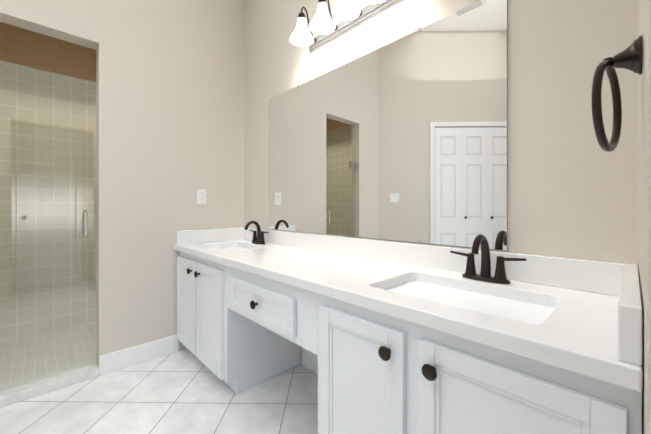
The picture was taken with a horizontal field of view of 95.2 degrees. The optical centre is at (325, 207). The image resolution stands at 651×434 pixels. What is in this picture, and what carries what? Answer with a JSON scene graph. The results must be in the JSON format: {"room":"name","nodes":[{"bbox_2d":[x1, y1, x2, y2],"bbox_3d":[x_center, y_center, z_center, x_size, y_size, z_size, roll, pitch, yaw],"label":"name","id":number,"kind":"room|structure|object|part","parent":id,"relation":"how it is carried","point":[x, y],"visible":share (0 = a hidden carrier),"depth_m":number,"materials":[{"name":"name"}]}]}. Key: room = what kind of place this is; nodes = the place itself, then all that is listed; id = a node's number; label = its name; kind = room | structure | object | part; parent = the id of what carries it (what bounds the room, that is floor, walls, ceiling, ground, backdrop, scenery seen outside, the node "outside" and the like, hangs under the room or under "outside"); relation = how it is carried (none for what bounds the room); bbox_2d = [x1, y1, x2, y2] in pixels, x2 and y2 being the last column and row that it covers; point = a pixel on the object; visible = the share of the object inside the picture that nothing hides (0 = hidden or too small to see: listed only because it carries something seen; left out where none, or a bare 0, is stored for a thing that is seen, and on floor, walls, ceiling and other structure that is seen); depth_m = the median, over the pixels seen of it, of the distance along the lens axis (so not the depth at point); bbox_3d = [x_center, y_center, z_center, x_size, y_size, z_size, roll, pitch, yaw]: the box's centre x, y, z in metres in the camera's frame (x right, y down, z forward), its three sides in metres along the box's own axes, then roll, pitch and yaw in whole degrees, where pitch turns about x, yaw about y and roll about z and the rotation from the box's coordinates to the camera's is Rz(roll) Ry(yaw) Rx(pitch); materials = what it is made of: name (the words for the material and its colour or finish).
{"room":"bathroom","nodes":[
{"label":"bathroom","id":0,"kind":"room"},
{"bbox_2d":[0,22,95,340],"bbox_3d":[-2.263,-0.240,2.617,1.780,2.600,0.112,0,0,-44],"label":"wall","id":1,"kind":"structure","parent":0,"point":[50,203],"depth_m":2.48,"materials":[{"name":"tile"}]},
{"bbox_2d":[0,0,243,366],"bbox_3d":[-1.313,-0.640,2.070,1.580,3.400,0.120,0,0,-44],"label":"wall","id":2,"kind":"structure","parent":0,"point":[170,107],"depth_m":2.09,"materials":[{"name":"beige paint"}]},
{"bbox_2d":[0,361,98,406],"bbox_3d":[-1.673,1.034,1.716,0.570,0.052,0.137,0,0,-44],"label":"sill","id":3,"kind":"structure","parent":2,"relation":"attached to","point":[18,393],"depth_m":1.72,"materials":[{"name":"stone"}]},
{"bbox_2d":[99,334,178,375],"bbox_3d":[-1.255,0.998,2.033,0.469,0.125,0.014,0,0,-44],"label":"baseboard","id":4,"kind":"structure","parent":2,"relation":"attached to","point":[126,358],"depth_m":2.01,"materials":[{"name":"white wood"}]},
{"bbox_2d":[197,189,206,203],"bbox_3d":[-0.965,-0.085,2.319,0.072,0.116,0.007,0,0,-44],"label":"electrical outlet","id":5,"kind":"object","parent":2,"relation":"attached to","point":[201,196],"visible":1,"depth_m":2.32,"materials":[{"name":"white plastic"}]},
{"bbox_2d":[175,229,241,244],"bbox_3d":[-0.903,0.221,2.367,0.531,0.100,0.022,0,0,-44],"label":"backsplash","id":6,"kind":"structure","parent":2,"relation":"attached to","point":[183,237],"depth_m":2.33,"materials":[{"name":"white stone"}]},
{"bbox_2d":[0,321,317,433],"bbox_3d":[-1.401,1.078,0.507,4.383,0.085,4.700,0,0,-44],"label":"floor","id":7,"kind":"structure","parent":0,"point":[185,391],"depth_m":1.63,"materials":[{"name":"tile"}]},
{"bbox_2d":[174,249,642,433],"bbox_3d":[-0.095,0.683,1.528,0.584,0.754,2.352,0,0,-44],"label":"bathroom vanity","id":8,"kind":"object","parent":7,"relation":"on","point":[403,338],"depth_m":0.89,"materials":[{"name":"painted wood"},{"name":"quartz"},{"name":"oil rubbed bronze"}]},
{"bbox_3d":[-0.964,0.659,2.062,0.019,0.608,0.350,0,0,-44],"label":"door","id":9,"kind":"part","parent":8,"relation":"part of","materials":[{"name":"white wood"}]},
{"bbox_3d":[-0.701,0.659,1.791,0.019,0.608,0.354,0,0,-44],"label":"door","id":10,"kind":"part","parent":8,"relation":"part of","materials":[{"name":"white wood"}]},
{"bbox_3d":[-0.330,0.448,1.373,0.031,0.041,0.041,0,0,-44],"label":"knob","id":11,"kind":"part","parent":8,"relation":"part of","materials":[{"name":"black metal"}]},
{"bbox_3d":[-0.312,0.448,1.391,0.019,0.160,0.540,0,0,-44],"label":"drawer","id":12,"kind":"part","parent":8,"relation":"part of","materials":[{"name":"white wood"}]},
{"bbox_3d":[0.104,0.659,0.963,0.019,0.608,0.343,0,0,-44],"label":"door","id":13,"kind":"part","parent":8,"relation":"part of","materials":[{"name":"white wood"}]},
{"bbox_3d":[0.174,0.417,0.855,0.031,0.041,0.041,0,0,-44],"label":"knob","id":14,"kind":"part","parent":8,"relation":"part of","materials":[{"name":"black metal"}]},
{"bbox_2d":[174,241,642,384],"bbox_3d":[-0.089,0.291,1.534,0.566,0.040,2.352,0,0,-44],"label":"countertop","id":15,"kind":"structure","parent":8,"relation":"on","point":[576,326],"depth_m":0.95,"materials":[{"name":"white stone"}]},
{"bbox_2d":[245,221,268,243],"bbox_3d":[-0.536,0.183,2.211,0.145,0.173,0.259,0,0,-44],"label":"faucet","id":16,"kind":"object","parent":15,"relation":"on","point":[258,236],"depth_m":2.23,"materials":[{"name":"black metal"}]},
{"bbox_2d":[384,281,554,307],"bbox_3d":[0.431,0.371,0.970,0.320,0.129,0.500,0,0,-44],"label":"sink","id":17,"kind":"object","parent":15,"relation":"in","point":[462,296],"depth_m":1.04,"materials":[{"name":"white ceramic"}]},
{"bbox_2d":[450,234,525,283],"bbox_3d":[0.564,0.183,1.077,0.145,0.173,0.259,0,0,-44],"label":"faucet","id":18,"kind":"object","parent":15,"relation":"on","point":[470,276],"depth_m":1.10,"materials":[{"name":"black metal"}]},
{"bbox_3d":[0.268,0.417,0.758,0.031,0.041,0.041,0,0,-44],"label":"knob","id":19,"kind":"part","parent":8,"relation":"part of","materials":[{"name":"black metal"}]},
{"bbox_3d":[0.393,0.659,0.665,0.019,0.608,0.397,0,0,-44],"label":"door","id":20,"kind":"part","parent":8,"relation":"part of","materials":[{"name":"white wood"}]},
{"bbox_2d":[244,0,638,363],"bbox_3d":[0.035,-0.640,1.902,0.120,3.400,4.700,0,0,-44],"label":"wall","id":21,"kind":"structure","parent":0,"point":[572,188],"depth_m":1.06,"materials":[{"name":"beige paint"}]},
{"bbox_2d":[302,347,317,374],"bbox_3d":[0.091,0.998,1.747,0.014,0.125,0.700,0,0,-44],"label":"baseboard","id":22,"kind":"structure","parent":21,"relation":"attached to","point":[309,360],"depth_m":1.93,"materials":[{"name":"white wood"}]},
{"bbox_2d":[290,0,403,52],"bbox_3d":[0.070,-1.115,1.623,0.216,0.208,0.700,0,0,-44],"label":"sconce","id":23,"kind":"object","parent":21,"relation":"attached to","point":[351,14],"visible":1,"depth_m":1.67,"materials":[{"name":"white glass"}]},
{"bbox_2d":[269,0,506,249],"bbox_3d":[0.127,-0.337,1.712,0.010,1.008,1.620,0,0,-44],"label":"mirror","id":24,"kind":"object","parent":21,"relation":"attached to","point":[403,138],"visible":1,"depth_m":1.44,"materials":[{"name":"silver mirror"}]},
{"bbox_2d":[242,226,633,296],"bbox_3d":[0.106,0.221,1.724,0.022,0.100,2.352,0,0,-44],"label":"backsplash","id":25,"kind":"structure","parent":21,"relation":"attached to","point":[567,273],"depth_m":1.15,"materials":[{"name":"white stone"}]},
{"bbox_2d":[639,0,650,433],"bbox_3d":[0.705,-0.640,0.580,0.760,3.400,0.120,0,0,-44],"label":"wall","id":26,"kind":"structure","parent":0,"point":[645,162],"depth_m":0.45,"materials":[{"name":"beige paint"}]},
{"bbox_2d":[591,35,642,151],"bbox_3d":[0.542,-0.205,0.551,0.167,0.200,0.062,0,0,-44],"label":"towel ring","id":27,"kind":"object","parent":26,"relation":"attached to","point":[630,57],"visible":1,"depth_m":0.53,"materials":[{"name":"black metal"}]},
{"bbox_2d":[614,265,641,364],"bbox_3d":[0.717,0.220,0.698,0.531,0.100,0.030,0,0,-44],"label":"backsplash","id":28,"kind":"structure","parent":26,"relation":"attached to","point":[628,307],"depth_m":0.52,"materials":[{"name":"white stone"}]},
{"bbox_3d":[-2.077,-0.640,1.328,0.550,3.400,0.120,0,0,-44],"label":"wall","id":29,"kind":"structure","parent":0,"visible":0},
{"bbox_2d":[0,61,96,390],"bbox_3d":[-1.672,0.099,1.715,0.558,1.798,0.009,0,0,-44],"label":"shower door","id":30,"kind":"structure","parent":29,"relation":"attached to","point":[59,243],"depth_m":1.75,"materials":[{"name":"clear glass"}]},
{"bbox_2d":[82,210,86,236],"bbox_3d":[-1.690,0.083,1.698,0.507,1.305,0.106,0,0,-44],"label":"hardware piece","id":31,"kind":"object","parent":30,"relation":"attached to","point":[84,222],"visible":0.85,"depth_m":1.83,"materials":[{"name":"silver metal"}]}
]}

